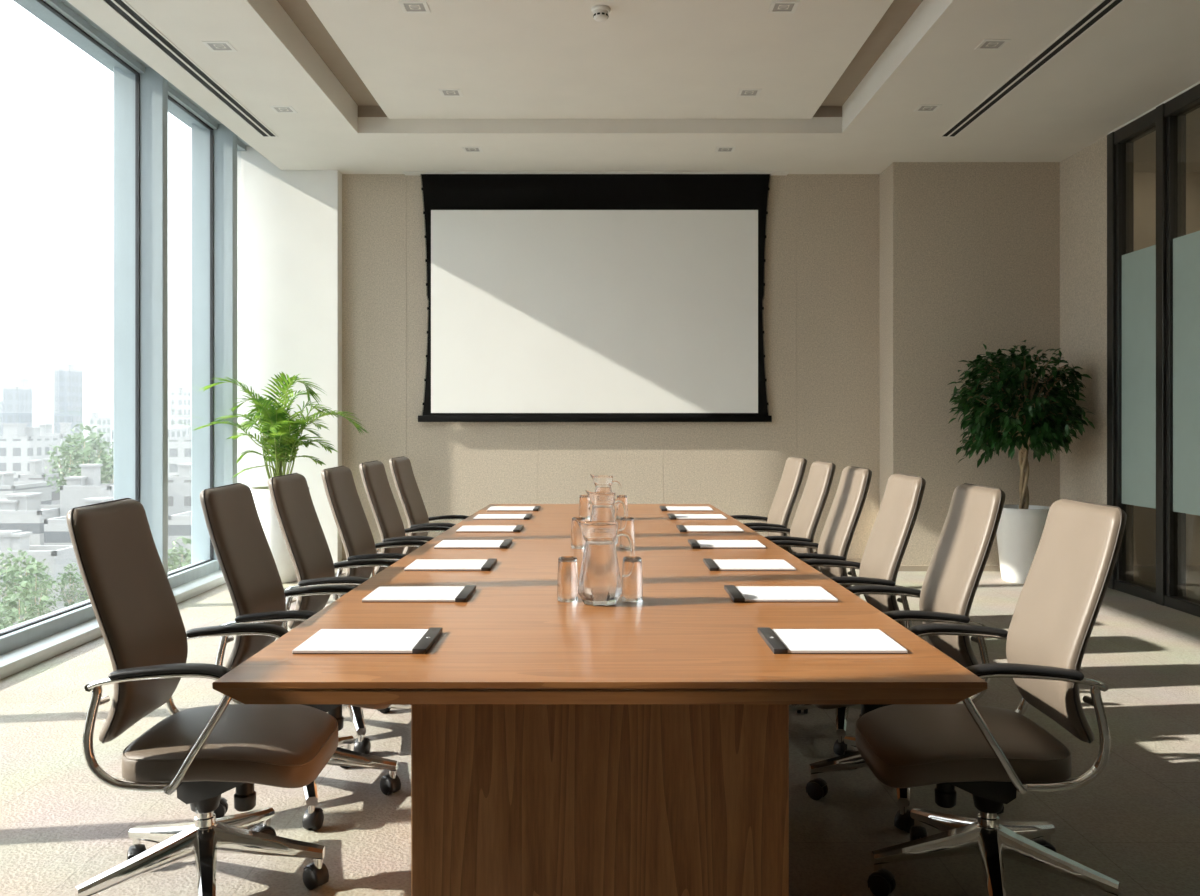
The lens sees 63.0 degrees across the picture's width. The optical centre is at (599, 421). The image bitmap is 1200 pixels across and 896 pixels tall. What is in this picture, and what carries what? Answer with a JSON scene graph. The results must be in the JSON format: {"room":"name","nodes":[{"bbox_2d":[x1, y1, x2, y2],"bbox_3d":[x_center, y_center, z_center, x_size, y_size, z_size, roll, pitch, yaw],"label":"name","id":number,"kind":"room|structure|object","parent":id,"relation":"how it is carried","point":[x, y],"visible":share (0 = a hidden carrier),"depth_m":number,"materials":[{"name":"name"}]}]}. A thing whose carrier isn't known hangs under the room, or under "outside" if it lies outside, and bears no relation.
{"room":"conference room","nodes":[
{"label":"conference room","id":0,"kind":"room"},
{"bbox_2d":[0,570,225,679],"bbox_3d":[-3.245,1.254,5.115,0.510,0.065,7.230,0,0,0],"label":"sill","id":1,"kind":"structure","parent":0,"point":[12,662],"depth_m":5.55,"materials":[{"name":"metal"}]},
{"bbox_2d":[13,0,249,145],"bbox_3d":[-3.170,-2.760,2.900,0.660,0.605,12.600,0,0,0],"label":"wall","id":2,"kind":"structure","parent":0,"point":[25,4],"depth_m":6.47,"materials":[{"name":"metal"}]},
{"bbox_2d":[0,0,167,654],"bbox_3d":[-3.198,-0.588,5.533,0.344,3.750,2.666,0,0,0],"label":"window","id":3,"kind":"structure","parent":2,"relation":"in","point":[140,92],"depth_m":6.79,"materials":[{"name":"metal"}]},
{"bbox_2d":[168,85,236,587],"bbox_3d":[-3.198,-0.588,7.523,0.344,3.750,1.314,0,0,0],"label":"window","id":4,"kind":"structure","parent":2,"relation":"in","point":[213,145],"depth_m":8.08,"materials":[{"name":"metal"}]},
{"bbox_2d":[250,486,309,582],"bbox_3d":[-2.600,0.909,7.950,0.470,0.755,0.470,0,0,0],"label":"planter","id":5,"kind":"object","parent":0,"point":[261,495],"depth_m":7.75,"materials":[{"name":"ceramic"}]},
{"bbox_2d":[237,146,341,562],"bbox_3d":[-2.917,-0.788,8.965,1.165,4.150,0.470,0,0,0],"label":"wall","id":6,"kind":"structure","parent":0,"point":[289,222],"depth_m":8.73,"materials":[{"name":"paint"}]},
{"bbox_2d":[0,565,1199,895],"bbox_3d":[1.350,1.412,2.900,9.700,0.250,12.800,0,0,0],"label":"floor","id":7,"kind":"structure","parent":0,"point":[1136,825],"depth_m":3.34,"materials":[{"name":"carpet"}]},
{"bbox_2d":[66,498,337,895],"bbox_3d":[-1.069,0.752,2.687,0.645,1.069,0.635,0,0,-2],"label":"office chair","id":8,"kind":"object","parent":7,"relation":"on","point":[203,753],"visible":0.94,"depth_m":2.59,"materials":[{"name":"brown leather"}]},
{"bbox_2d":[194,371,368,582],"bbox_3d":[-2.562,0.436,7.930,1.389,1.703,0.872,0,0,0],"label":"potted palm","id":9,"kind":"object","parent":7,"relation":"on","point":[277,429],"visible":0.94,"depth_m":7.83,"materials":[{"name":"green plant"}]},
{"bbox_2d":[200,483,400,829],"bbox_3d":[-1.008,0.752,3.377,0.645,1.069,0.635,0,0,-1],"label":"office chair","id":10,"kind":"object","parent":7,"relation":"on","point":[242,550],"visible":0.51,"depth_m":3.30,"materials":[{"name":"leather"}]},
{"bbox_2d":[268,473,410,753],"bbox_3d":[-1.018,0.752,4.067,0.645,1.069,0.635,0,0,0],"label":"office chair","id":11,"kind":"object","parent":7,"relation":"on","point":[303,534],"visible":0.44,"depth_m":3.94,"materials":[{"name":"leather"}]},
{"bbox_2d":[321,466,426,600],"bbox_3d":[-1.000,0.752,4.751,0.645,1.069,0.635,0,0,1],"label":"office chair","id":12,"kind":"object","parent":7,"relation":"on","point":[353,527],"visible":0.29,"depth_m":4.66,"materials":[{"name":"leather"}]},
{"bbox_2d":[359,460,449,576],"bbox_3d":[-0.988,0.752,5.431,0.645,1.069,0.635,0,0,2],"label":"office chair","id":13,"kind":"object","parent":7,"relation":"on","point":[378,491],"visible":0.31,"depth_m":5.34,"materials":[{"name":"leather"}]},
{"bbox_2d":[389,456,468,554],"bbox_3d":[-0.973,0.752,6.111,0.645,1.069,0.635,0,0,2],"label":"office chair","id":14,"kind":"object","parent":7,"relation":"on","point":[407,488],"visible":0.27,"depth_m":6.02,"materials":[{"name":"leather"}]},
{"bbox_2d":[212,504,987,895],"bbox_3d":[0.000,0.912,4.221,1.600,0.750,4.397,0,0,0],"label":"conference table","id":15,"kind":"object","parent":7,"relation":"on","point":[577,748],"visible":0.91,"depth_m":2.24,"materials":[{"name":"brown wood"}]},
{"bbox_2d":[292,627,442,653],"bbox_3d":[-0.557,0.530,2.385,0.310,0.014,0.237,0,0,0],"label":"pad","id":16,"kind":"object","parent":15,"relation":"on","point":[325,641],"visible":1,"depth_m":2.36,"materials":[{"name":"white paper"}]},
{"bbox_2d":[362,585,475,601],"bbox_3d":[-0.554,0.531,3.035,0.310,0.012,0.237,0,0,0],"label":"pad","id":17,"kind":"object","parent":15,"relation":"on","point":[382,593],"visible":1,"depth_m":3.00,"materials":[{"name":"white paper"}]},
{"bbox_2d":[404,558,496,570],"bbox_3d":[-0.551,0.531,3.650,0.310,0.012,0.237,0,0,0],"label":"pad","id":18,"kind":"object","parent":15,"relation":"on","point":[417,565],"visible":1,"depth_m":3.61,"materials":[{"name":"white paper"}]},
{"bbox_2d":[434,539,511,548],"bbox_3d":[-0.548,0.531,4.270,0.310,0.012,0.237,0,0,0],"label":"pad","id":19,"kind":"object","parent":15,"relation":"on","point":[445,544],"visible":1,"depth_m":4.23,"materials":[{"name":"white paper"}]},
{"bbox_2d":[456,525,523,531],"bbox_3d":[-0.545,0.531,4.885,0.310,0.012,0.237,0,0,0],"label":"pad","id":20,"kind":"object","parent":15,"relation":"on","point":[518,528],"visible":1,"depth_m":4.83,"materials":[{"name":"white paper"}]},
{"bbox_2d":[473,514,531,519],"bbox_3d":[-0.542,0.531,5.500,0.310,0.012,0.237,0,0,0],"label":"pad","id":21,"kind":"object","parent":15,"relation":"on","point":[479,516],"visible":1,"depth_m":5.42,"materials":[{"name":"white paper"}]},
{"bbox_2d":[487,506,540,510],"bbox_3d":[-0.527,0.531,6.020,0.310,0.012,0.237,0,0,0],"label":"pad","id":22,"kind":"object","parent":15,"relation":"on","point":[492,508],"visible":1,"depth_m":5.99,"materials":[{"name":"white paper"}]},
{"bbox_2d":[557,556,577,601],"bbox_3d":[-0.097,0.472,2.950,0.064,0.130,0.063,0,0,0],"label":"drinking glass","id":23,"kind":"object","parent":15,"relation":"on","point":[567,582],"visible":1,"depth_m":2.92,"materials":[{"name":"clear glass"}]},
{"bbox_2d":[571,517,584,548],"bbox_3d":[-0.092,0.472,4.180,0.064,0.130,0.063,0,0,0],"label":"drinking glass","id":24,"kind":"object","parent":15,"relation":"on","point":[577,541],"visible":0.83,"depth_m":4.15,"materials":[{"name":"clear glass"}]},
{"bbox_2d":[579,495,589,518],"bbox_3d":[-0.086,0.472,5.450,0.064,0.130,0.063,0,0,0],"label":"drinking glass","id":25,"kind":"object","parent":15,"relation":"on","point":[584,501],"visible":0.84,"depth_m":5.42,"materials":[{"name":"clear glass"}]},
{"bbox_2d":[575,519,634,605],"bbox_3d":[0.007,0.412,2.900,0.143,0.250,0.143,0,0,45],"label":"water pitcher","id":26,"kind":"object","parent":15,"relation":"on","point":[599,584],"visible":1,"depth_m":2.86,"materials":[{"name":"clear glass"}]},
{"bbox_2d":[585,490,626,545],"bbox_3d":[0.019,0.412,4.130,0.143,0.250,0.143,0,0,45],"label":"water pitcher","id":27,"kind":"object","parent":15,"relation":"on","point":[602,503],"visible":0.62,"depth_m":4.09,"materials":[{"name":"clear glass"}]},
{"bbox_2d":[590,474,621,513],"bbox_3d":[0.025,0.412,5.400,0.143,0.250,0.143,0,0,45],"label":"water pitcher","id":28,"kind":"object","parent":15,"relation":"on","point":[602,483],"visible":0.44,"depth_m":5.37,"materials":[{"name":"clear glass"}]},
{"bbox_2d":[616,495,627,518],"bbox_3d":[0.122,0.472,5.450,0.064,0.130,0.063,0,0,0],"label":"drinking glass","id":29,"kind":"object","parent":15,"relation":"on","point":[619,508],"visible":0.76,"depth_m":5.42,"materials":[{"name":"clear glass"}]},
{"bbox_2d":[620,517,634,548],"bbox_3d":[0.116,0.472,4.180,0.064,0.130,0.063,0,0,0],"label":"drinking glass","id":30,"kind":"object","parent":15,"relation":"on","point":[629,528],"visible":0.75,"depth_m":4.16,"materials":[{"name":"clear glass"}]},
{"bbox_2d":[622,556,642,601],"bbox_3d":[0.097,0.472,2.950,0.064,0.130,0.063,0,0,0],"label":"drinking glass","id":31,"kind":"object","parent":15,"relation":"on","point":[632,585],"visible":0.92,"depth_m":2.92,"materials":[{"name":"clear glass"}]},
{"bbox_2d":[659,506,712,510],"bbox_3d":[0.527,0.531,6.020,0.310,0.012,0.237,0,0,0],"label":"pad","id":32,"kind":"object","parent":15,"relation":"on","point":[663,508],"visible":1,"depth_m":5.99,"materials":[{"name":"white paper"}]},
{"bbox_2d":[668,514,726,519],"bbox_3d":[0.542,0.531,5.500,0.310,0.012,0.237,0,0,0],"label":"pad","id":33,"kind":"object","parent":15,"relation":"on","point":[671,516],"visible":1,"depth_m":5.42,"materials":[{"name":"white paper"}]},
{"bbox_2d":[676,525,743,531],"bbox_3d":[0.545,0.531,4.885,0.310,0.012,0.237,0,0,0],"label":"pad","id":34,"kind":"object","parent":15,"relation":"on","point":[681,528],"visible":1,"depth_m":4.83,"materials":[{"name":"white paper"}]},
{"bbox_2d":[688,539,765,548],"bbox_3d":[0.548,0.531,4.270,0.310,0.012,0.237,0,0,0],"label":"pad","id":35,"kind":"object","parent":15,"relation":"on","point":[695,544],"visible":1,"depth_m":4.23,"materials":[{"name":"white paper"}]},
{"bbox_2d":[703,558,795,570],"bbox_3d":[0.551,0.531,3.650,0.310,0.012,0.237,0,0,0],"label":"pad","id":36,"kind":"object","parent":15,"relation":"on","point":[713,565],"visible":1,"depth_m":3.61,"materials":[{"name":"white paper"}]},
{"bbox_2d":[724,585,837,601],"bbox_3d":[0.554,0.531,3.035,0.310,0.012,0.237,0,0,0],"label":"pad","id":37,"kind":"object","parent":15,"relation":"on","point":[737,593],"visible":1,"depth_m":3.00,"materials":[{"name":"white paper"}]},
{"bbox_2d":[757,627,907,653],"bbox_3d":[0.557,0.530,2.385,0.310,0.014,0.237,0,0,0],"label":"pad","id":38,"kind":"object","parent":15,"relation":"on","point":[780,641],"visible":1,"depth_m":2.36,"materials":[{"name":"white paper"}]},
{"bbox_2d":[731,456,806,553],"bbox_3d":[0.949,0.752,6.098,0.645,1.069,0.635,0,0,-2],"label":"office chair","id":39,"kind":"object","parent":7,"relation":"on","point":[786,494],"visible":0.24,"depth_m":6.02,"materials":[{"name":"leather"}]},
{"bbox_2d":[749,460,835,572],"bbox_3d":[0.961,0.752,5.418,0.645,1.069,0.635,0,0,-2],"label":"office chair","id":40,"kind":"object","parent":7,"relation":"on","point":[813,499],"visible":0.37,"depth_m":5.34,"materials":[{"name":"leather"}]},
{"bbox_2d":[771,466,871,596],"bbox_3d":[0.969,0.752,4.738,0.645,1.069,0.635,0,0,-1],"label":"office chair","id":41,"kind":"object","parent":7,"relation":"on","point":[844,514],"visible":0.29,"depth_m":4.66,"materials":[{"name":"leather"}]},
{"bbox_2d":[789,473,925,755],"bbox_3d":[0.994,0.752,4.053,0.645,1.069,0.635,0,0,0],"label":"office chair","id":42,"kind":"object","parent":7,"relation":"on","point":[890,534],"visible":0.37,"depth_m":3.95,"materials":[{"name":"leather"}]},
{"bbox_2d":[805,483,1004,832],"bbox_3d":[1.025,0.752,3.364,0.645,1.069,0.635,0,0,1],"label":"office chair","id":43,"kind":"object","parent":7,"relation":"on","point":[961,553],"visible":0.52,"depth_m":3.30,"materials":[{"name":"leather"}]},
{"bbox_2d":[855,498,1126,895],"bbox_3d":[1.050,0.752,2.674,0.645,1.069,0.635,0,0,2],"label":"office chair","id":44,"kind":"object","parent":7,"relation":"on","point":[990,753],"visible":0.9,"depth_m":2.59,"materials":[{"name":"leather"}]},
{"bbox_2d":[948,340,1094,583],"bbox_3d":[3.384,0.316,7.914,1.146,1.942,0.973,0,0,0],"label":"potted ficus","id":45,"kind":"object","parent":7,"relation":"on","point":[1037,421],"visible":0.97,"depth_m":7.78,"materials":[{"name":"green plant"}]},
{"bbox_2d":[66,0,1199,173],"bbox_3d":[1.630,-2.553,2.900,8.940,0.620,12.600,0,0,0],"label":"ceiling","id":46,"kind":"structure","parent":0,"point":[545,85],"depth_m":6.56,"materials":[{"name":"paint"}]},
{"bbox_2d":[101,0,277,136],"bbox_3d":[-2.590,-2.242,4.600,0.124,0.008,6.208,0,0,0],"label":"ceiling vent","id":47,"kind":"object","parent":46,"relation":"in","point":[121,8],"visible":1,"depth_m":6.09,"materials":[{"name":"metal"}]},
{"bbox_2d":[201,41,237,51],"bbox_3d":[-2.270,-2.243,5.850,0.156,0.008,0.156,0,0,0],"label":"recessed light","id":48,"kind":"object","parent":46,"relation":"in","point":[220,48],"visible":1,"depth_m":5.85,"materials":[{"name":"plastic"}]},
{"bbox_2d":[398,1,430,12],"bbox_3d":[-1.050,-2.353,5.556,0.156,0.008,0.156,0,0,0],"label":"recessed light","id":49,"kind":"object","parent":46,"relation":"in","point":[404,5],"visible":1,"depth_m":5.55,"materials":[{"name":"plastic"}]},
{"bbox_2d":[438,89,462,96],"bbox_3d":[-1.065,-2.353,7.000,0.156,0.008,0.156,0,0,0],"label":"recessed light","id":50,"kind":"object","parent":46,"relation":"in","point":[443,92],"visible":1,"depth_m":7.01,"materials":[{"name":"plastic"}]},
{"bbox_2d":[277,0,922,116],"bbox_3d":[0.000,-2.615,3.206,3.760,0.495,8.812,0,0,0],"label":"cove","id":51,"kind":"object","parent":46,"relation":"attached to","point":[300,12],"visible":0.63,"depth_m":6.54,"materials":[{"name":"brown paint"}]},
{"bbox_2d":[591,5,610,21],"bbox_3d":[0.005,-2.319,5.580,0.110,0.068,0.110,0,0,0],"label":"smoke detector","id":52,"kind":"object","parent":46,"relation":"attached to","point":[600,12],"visible":1,"depth_m":5.55,"materials":[{"name":"plastic"}]},
{"bbox_2d":[737,89,761,96],"bbox_3d":[1.065,-2.353,7.000,0.156,0.008,0.156,0,0,0],"label":"recessed light","id":53,"kind":"object","parent":46,"relation":"in","point":[756,92],"visible":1,"depth_m":7.01,"materials":[{"name":"plastic"}]},
{"bbox_2d":[767,1,799,12],"bbox_3d":[1.040,-2.353,5.556,0.156,0.008,0.156,0,0,0],"label":"recessed light","id":54,"kind":"object","parent":46,"relation":"in","point":[793,5],"visible":1,"depth_m":5.55,"materials":[{"name":"plastic"}]},
{"bbox_2d":[913,104,941,111],"bbox_3d":[2.340,-2.243,7.000,0.156,0.008,0.156,0,0,0],"label":"recessed light","id":55,"kind":"object","parent":46,"relation":"in","point":[920,107],"visible":1,"depth_m":6.99,"materials":[{"name":"plastic"}]},
{"bbox_2d":[974,39,1010,49],"bbox_3d":[2.330,-2.243,5.820,0.156,0.008,0.156,0,0,0],"label":"recessed light","id":56,"kind":"object","parent":46,"relation":"in","point":[992,42],"visible":1,"depth_m":5.82,"materials":[{"name":"plastic"}]},
{"bbox_2d":[940,0,1125,136],"bbox_3d":[2.730,-2.242,4.600,0.124,0.008,6.208,0,0,0],"label":"ceiling vent","id":57,"kind":"object","parent":46,"relation":"in","point":[1103,8],"visible":1,"depth_m":6.09,"materials":[{"name":"metal"}]},
{"bbox_2d":[342,162,1059,564],"bbox_3d":[0.850,-0.513,8.830,6.500,3.600,0.740,0,0,0],"label":"wall","id":58,"kind":"structure","parent":0,"point":[878,287],"depth_m":8.87,"materials":[{"name":"paint"}]},
{"bbox_2d":[403,171,788,421],"bbox_3d":[-0.036,-1.121,8.825,3.456,2.243,0.110,0,0,0],"label":"projection screen","id":59,"kind":"object","parent":58,"relation":"attached to","point":[553,296],"visible":1,"depth_m":8.82,"materials":[{"name":"fabric"}]},
{"bbox_2d":[899,565,1000,570],"bbox_3d":[3.250,1.262,8.459,1.440,0.050,0.022,0,0,0],"label":"baseboard","id":60,"kind":"structure","parent":58,"relation":"attached to","point":[902,567],"depth_m":8.45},
{"bbox_2d":[996,505,1049,583],"bbox_3d":[3.430,0.987,7.930,0.450,0.600,0.450,0,0,0],"label":"planter","id":61,"kind":"object","parent":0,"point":[1020,527],"depth_m":7.77,"materials":[{"name":"ceramic"}]},
{"bbox_2d":[1060,136,1199,564],"bbox_3d":[5.085,-0.513,2.900,2.230,3.600,12.600,0,0,0],"label":"wall","id":62,"kind":"structure","parent":0,"point":[1083,175],"depth_m":8.11,"materials":[{"name":"paint"}]},
{"bbox_2d":[1107,82,1199,616],"bbox_3d":[4.010,-0.478,2.210,0.140,3.530,10.820,0,0,0],"label":"glass door","id":63,"kind":"structure","parent":62,"relation":"in","point":[1153,292],"depth_m":6.90,"materials":[{"name":"glass"}]},
{"label":"outside","id":64,"kind":"structure","parent":0,"visible":0},
{"bbox_2d":[44,429,93,493],"bbox_3d":[-73.683,7.625,136.040,5.775,13.200,5.986,0,0,0],"label":"street tree","id":65,"kind":"object","parent":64,"point":[66,450],"visible":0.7,"depth_m":135.19,"materials":[{"name":"green plant"}]},
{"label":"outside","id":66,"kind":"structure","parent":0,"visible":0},
{"bbox_2d":[48,423,113,486],"bbox_3d":[-78.967,7.858,150.145,9.446,15.367,8.760,0,0,16],"label":"street tree","id":67,"kind":"object","parent":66,"point":[94,444],"visible":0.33,"depth_m":149.46,"materials":[{"name":"green plant"}]},
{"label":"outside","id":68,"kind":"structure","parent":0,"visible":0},
{"bbox_2d":[71,426,113,483],"bbox_3d":[-84.925,8.338,165.881,6.738,15.400,6.984,0,0,31],"label":"street tree","id":69,"kind":"object","parent":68,"point":[100,434],"visible":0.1,"depth_m":165.97,"materials":[{"name":"green plant"}]},
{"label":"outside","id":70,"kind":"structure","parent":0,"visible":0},
{"bbox_2d":[94,447,113,483],"bbox_3d":[-70.621,8.415,141.924,5.632,9.879,6.073,0,0,-43],"label":"street tree","id":71,"kind":"object","parent":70,"point":[104,479],"visible":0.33,"depth_m":140.92,"materials":[{"name":"green plant"}]},
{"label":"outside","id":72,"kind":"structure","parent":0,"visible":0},
{"bbox_2d":[0,548,27,611],"bbox_3d":[-59.418,17.003,98.090,3.991,8.800,3.850,0,0,-28],"label":"street tree","id":73,"kind":"object","parent":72,"point":[2,595],"visible":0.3,"depth_m":97.78,"materials":[{"name":"green plant"}]},
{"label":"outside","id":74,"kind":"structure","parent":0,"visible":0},
{"bbox_2d":[0,603,21,629],"bbox_3d":[-47.145,16.826,75.944,4.187,6.586,3.889,0,0,-40],"label":"street tree","id":75,"kind":"object","parent":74,"point":[3,625],"visible":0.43,"depth_m":76.21,"materials":[{"name":"green plant"}]},
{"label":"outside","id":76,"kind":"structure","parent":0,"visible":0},
{"bbox_2d":[53,560,84,606],"bbox_3d":[-52.527,16.955,96.990,2.888,6.600,2.993,0,0,-25],"label":"street tree","id":77,"kind":"object","parent":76,"point":[64,582],"visible":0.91,"depth_m":96.71,"materials":[{"name":"green plant"}]},
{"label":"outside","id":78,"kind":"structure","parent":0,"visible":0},
{"bbox_2d":[168,537,190,571],"bbox_3d":[-40.979,16.117,96.088,6.073,9.879,5.632,0,0,-9],"label":"street tree","id":79,"kind":"object","parent":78,"point":[175,561],"visible":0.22,"depth_m":95.66,"materials":[{"name":"green plant"}]},
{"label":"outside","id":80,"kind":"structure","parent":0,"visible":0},
{"bbox_2d":[8,557,58,621],"bbox_3d":[-51.827,16.827,89.914,3.991,8.800,3.850,0,0,3],"label":"street tree","id":81,"kind":"object","parent":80,"point":[33,582],"visible":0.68,"depth_m":89.93,"materials":[{"name":"green plant"}]},
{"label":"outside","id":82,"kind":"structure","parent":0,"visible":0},
{"bbox_2d":[52,430,111,481],"bbox_3d":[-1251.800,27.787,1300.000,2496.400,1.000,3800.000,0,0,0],"label":"ground","id":83,"kind":"structure","parent":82,"point":[85,432],"depth_m":2139.17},
{"bbox_2d":[3,378,31,426],"bbox_3d":[-180.602,6.873,304.000,4.307,40.828,8.000,0,0,0],"label":"tower building","id":84,"kind":"structure","parent":83,"relation":"on","point":[17,401],"depth_m":300.74,"materials":[{"name":"glass"}]},
{"bbox_2d":[0,472,51,504],"bbox_3d":[-91.395,17.333,151.000,8.186,19.909,10.000,0,0,0],"label":"office building","id":85,"kind":"structure","parent":83,"relation":"on","point":[7,484],"depth_m":150.74,"materials":[{"name":"concrete"}]},
{"bbox_2d":[0,472,15,484],"bbox_3d":[-91.658,8.878,150.340,2.188,2.187,3.101,0,0,0],"label":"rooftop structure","id":86,"kind":"object","parent":85,"relation":"on","point":[6,478],"depth_m":150.12,"materials":[{"name":"concrete"}]},
{"bbox_2d":[0,423,59,481],"bbox_3d":[-131.633,13.805,221.000,13.163,26.963,12.000,0,0,0],"label":"apartment building","id":87,"kind":"structure","parent":83,"relation":"on","point":[19,443],"depth_m":215.09,"materials":[{"name":"concrete"}]},
{"bbox_2d":[2,423,27,436],"bbox_3d":[-131.976,2.022,221.067,3.565,3.396,3.879,0,0,0],"label":"building","id":88,"kind":"structure","parent":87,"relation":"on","point":[9,429],"depth_m":219.33,"materials":[{"name":"concrete"}]},
{"bbox_2d":[0,493,59,544],"bbox_3d":[-72.857,18.179,124.500,8.572,18.216,9.000,0,0,0],"label":"office building","id":89,"kind":"structure","parent":83,"relation":"on","point":[25,512],"depth_m":120.33,"materials":[{"name":"concrete"}]},
{"bbox_2d":[0,499,18,510],"bbox_3d":[-74.190,10.559,122.823,3.394,1.637,2.401,0,0,0],"label":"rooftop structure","id":90,"kind":"object","parent":89,"relation":"on","point":[5,504],"depth_m":121.81,"materials":[{"name":"concrete"}]},
{"bbox_2d":[0,530,79,624],"bbox_3d":[-63.939,19.517,106.500,12.204,15.540,5.000,0,0,0],"label":"building","id":91,"kind":"structure","parent":83,"relation":"on","point":[58,557],"depth_m":104.72,"materials":[{"name":"concrete"}]},
{"bbox_2d":[0,530,21,550],"bbox_3d":[-64.147,12.979,105.538,2.633,2.464,2.012,0,0,0],"label":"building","id":92,"kind":"structure","parent":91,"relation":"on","point":[7,539],"depth_m":104.72,"materials":[{"name":"concrete"}]},
{"bbox_2d":[0,532,31,550],"bbox_3d":[-63.896,13.086,105.645,4.165,2.248,2.160,0,0,0],"label":"building","id":93,"kind":"structure","parent":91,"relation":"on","point":[17,541],"depth_m":104.77,"materials":[{"name":"concrete"}]},
{"bbox_2d":[18,459,66,504],"bbox_3d":[-91.737,16.742,162.100,4.192,21.090,8.199,0,0,0],"label":"office building","id":94,"kind":"structure","parent":83,"relation":"on","point":[35,475],"depth_m":160.39,"materials":[{"name":"concrete"}]},
{"bbox_2d":[28,460,42,474],"bbox_3d":[-92.474,7.634,160.551,1.230,2.769,2.276,0,0,0],"label":"building","id":95,"kind":"structure","parent":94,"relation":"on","point":[35,465],"depth_m":159.80,"materials":[{"name":"concrete"}]},
{"bbox_2d":[42,459,53,473],"bbox_3d":[-92.678,7.608,165.296,1.838,2.822,1.623,0,0,0],"label":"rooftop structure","id":96,"kind":"object","parent":94,"relation":"on","point":[46,471],"depth_m":164.67,"materials":[{"name":"concrete"}]},
{"bbox_2d":[38,423,82,469],"bbox_3d":[-137.750,13.754,249.937,6.500,27.066,10.125,0,0,0],"label":"apartment building","id":97,"kind":"structure","parent":83,"relation":"on","point":[65,428],"depth_m":246.60,"materials":[{"name":"concrete"}]},
{"bbox_2d":[38,424,53,433],"bbox_3d":[-139.504,2.007,246.646,1.992,2.965,3.544,0,0,0],"label":"building","id":98,"kind":"structure","parent":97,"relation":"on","point":[45,428],"depth_m":245.16,"materials":[{"name":"concrete"}]},
{"bbox_2d":[54,364,82,432],"bbox_3d":[-181.163,3.779,334.000,5.388,47.016,8.000,0,0,0],"label":"tower building","id":99,"kind":"structure","parent":83,"relation":"on","point":[68,383],"depth_m":329.98,"materials":[{"name":"glass"}]},
{"bbox_2d":[44,497,113,600],"bbox_3d":[-59.804,18.056,115.000,6.343,18.463,8.000,0,0,0],"label":"office building","id":100,"kind":"structure","parent":83,"relation":"on","point":[56,532],"depth_m":110.99,"materials":[{"name":"concrete"}]},
{"bbox_2d":[82,497,113,505],"bbox_3d":[-58.087,10.184,113.697,2.500,2.719,2.972,0,0,0],"label":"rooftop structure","id":101,"kind":"object","parent":100,"relation":"on","point":[88,501],"depth_m":112.41,"materials":[{"name":"concrete"}]},
{"bbox_2d":[60,464,113,516],"bbox_3d":[-65.203,16.383,126.500,6.406,21.807,5.000,0,0,0],"label":"office building","id":102,"kind":"structure","parent":83,"relation":"on","point":[87,485],"depth_m":124.00,"materials":[{"name":"concrete"}]},
{"bbox_2d":[64,476,86,485],"bbox_3d":[-67.286,7.806,126.103,2.240,1.575,1.977,0,0,0],"label":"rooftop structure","id":103,"kind":"object","parent":102,"relation":"on","point":[71,480],"depth_m":125.31,"materials":[{"name":"concrete"}]},
{"bbox_2d":[79,464,102,485],"bbox_3d":[-66.156,7.037,127.363,2.010,3.114,2.158,0,0,0],"label":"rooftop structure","id":104,"kind":"object","parent":102,"relation":"on","point":[91,472],"depth_m":126.48,"materials":[{"name":"concrete"}]},
{"bbox_2d":[90,412,110,482],"bbox_3d":[-185.510,11.824,363.901,3.673,30.926,8.198,0,0,0],"label":"tower building","id":105,"kind":"structure","parent":83,"relation":"on","point":[103,424],"depth_m":361.79,"materials":[{"name":"concrete"}]},
{"bbox_2d":[112,429,184,462],"bbox_3d":[-112.464,13.352,245.000,9.112,27.870,20.000,0,0,0],"label":"apartment building","id":106,"kind":"structure","parent":83,"relation":"on","point":[171,432],"depth_m":248.53,"materials":[{"name":"concrete"}]},
{"bbox_2d":[168,463,190,515],"bbox_3d":[-63.827,16.940,159.000,7.041,20.694,18.000,0,0,0],"label":"office building","id":107,"kind":"structure","parent":83,"relation":"on","point":[179,486],"depth_m":150.01,"materials":[{"name":"concrete"}]},
{"bbox_2d":[177,463,190,476],"bbox_3d":[-65.072,7.730,155.765,2.152,2.274,5.259,0,0,0],"label":"building","id":108,"kind":"structure","parent":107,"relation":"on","point":[184,469],"depth_m":153.34,"materials":[{"name":"concrete"}]},
{"bbox_2d":[168,511,190,570],"bbox_3d":[-49.089,18.834,125.000,5.854,16.906,14.000,0,0,0],"label":"office building","id":109,"kind":"structure","parent":83,"relation":"on","point":[179,525],"depth_m":118.00,"materials":[{"name":"concrete"}]},
{"bbox_2d":[168,426,190,475],"bbox_3d":[-89.464,14.148,220.000,9.643,26.278,20.000,0,0,0],"label":"apartment building","id":110,"kind":"structure","parent":83,"relation":"on","point":[179,448],"depth_m":210.00,"materials":[{"name":"concrete"}]},
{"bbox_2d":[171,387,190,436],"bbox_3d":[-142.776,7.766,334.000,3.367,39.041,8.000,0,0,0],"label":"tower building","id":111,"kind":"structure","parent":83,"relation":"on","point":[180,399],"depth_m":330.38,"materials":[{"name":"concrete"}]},
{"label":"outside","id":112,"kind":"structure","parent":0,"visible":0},
{"bbox_2d":[0,550,52,610],"bbox_3d":[-54.990,16.017,94.028,4.380,7.683,4.723,0,0,-12],"label":"street tree","id":113,"kind":"object","parent":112,"point":[13,573],"visible":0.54,"depth_m":93.33,"materials":[{"name":"green plant"}]},
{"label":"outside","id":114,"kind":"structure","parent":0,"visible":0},
{"bbox_2d":[0,581,57,625],"bbox_3d":[-48.613,17.673,82.012,5.006,8.781,5.398,0,0,19],"label":"street tree","id":115,"kind":"object","parent":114,"point":[32,613],"visible":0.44,"depth_m":81.96,"materials":[{"name":"green plant"}]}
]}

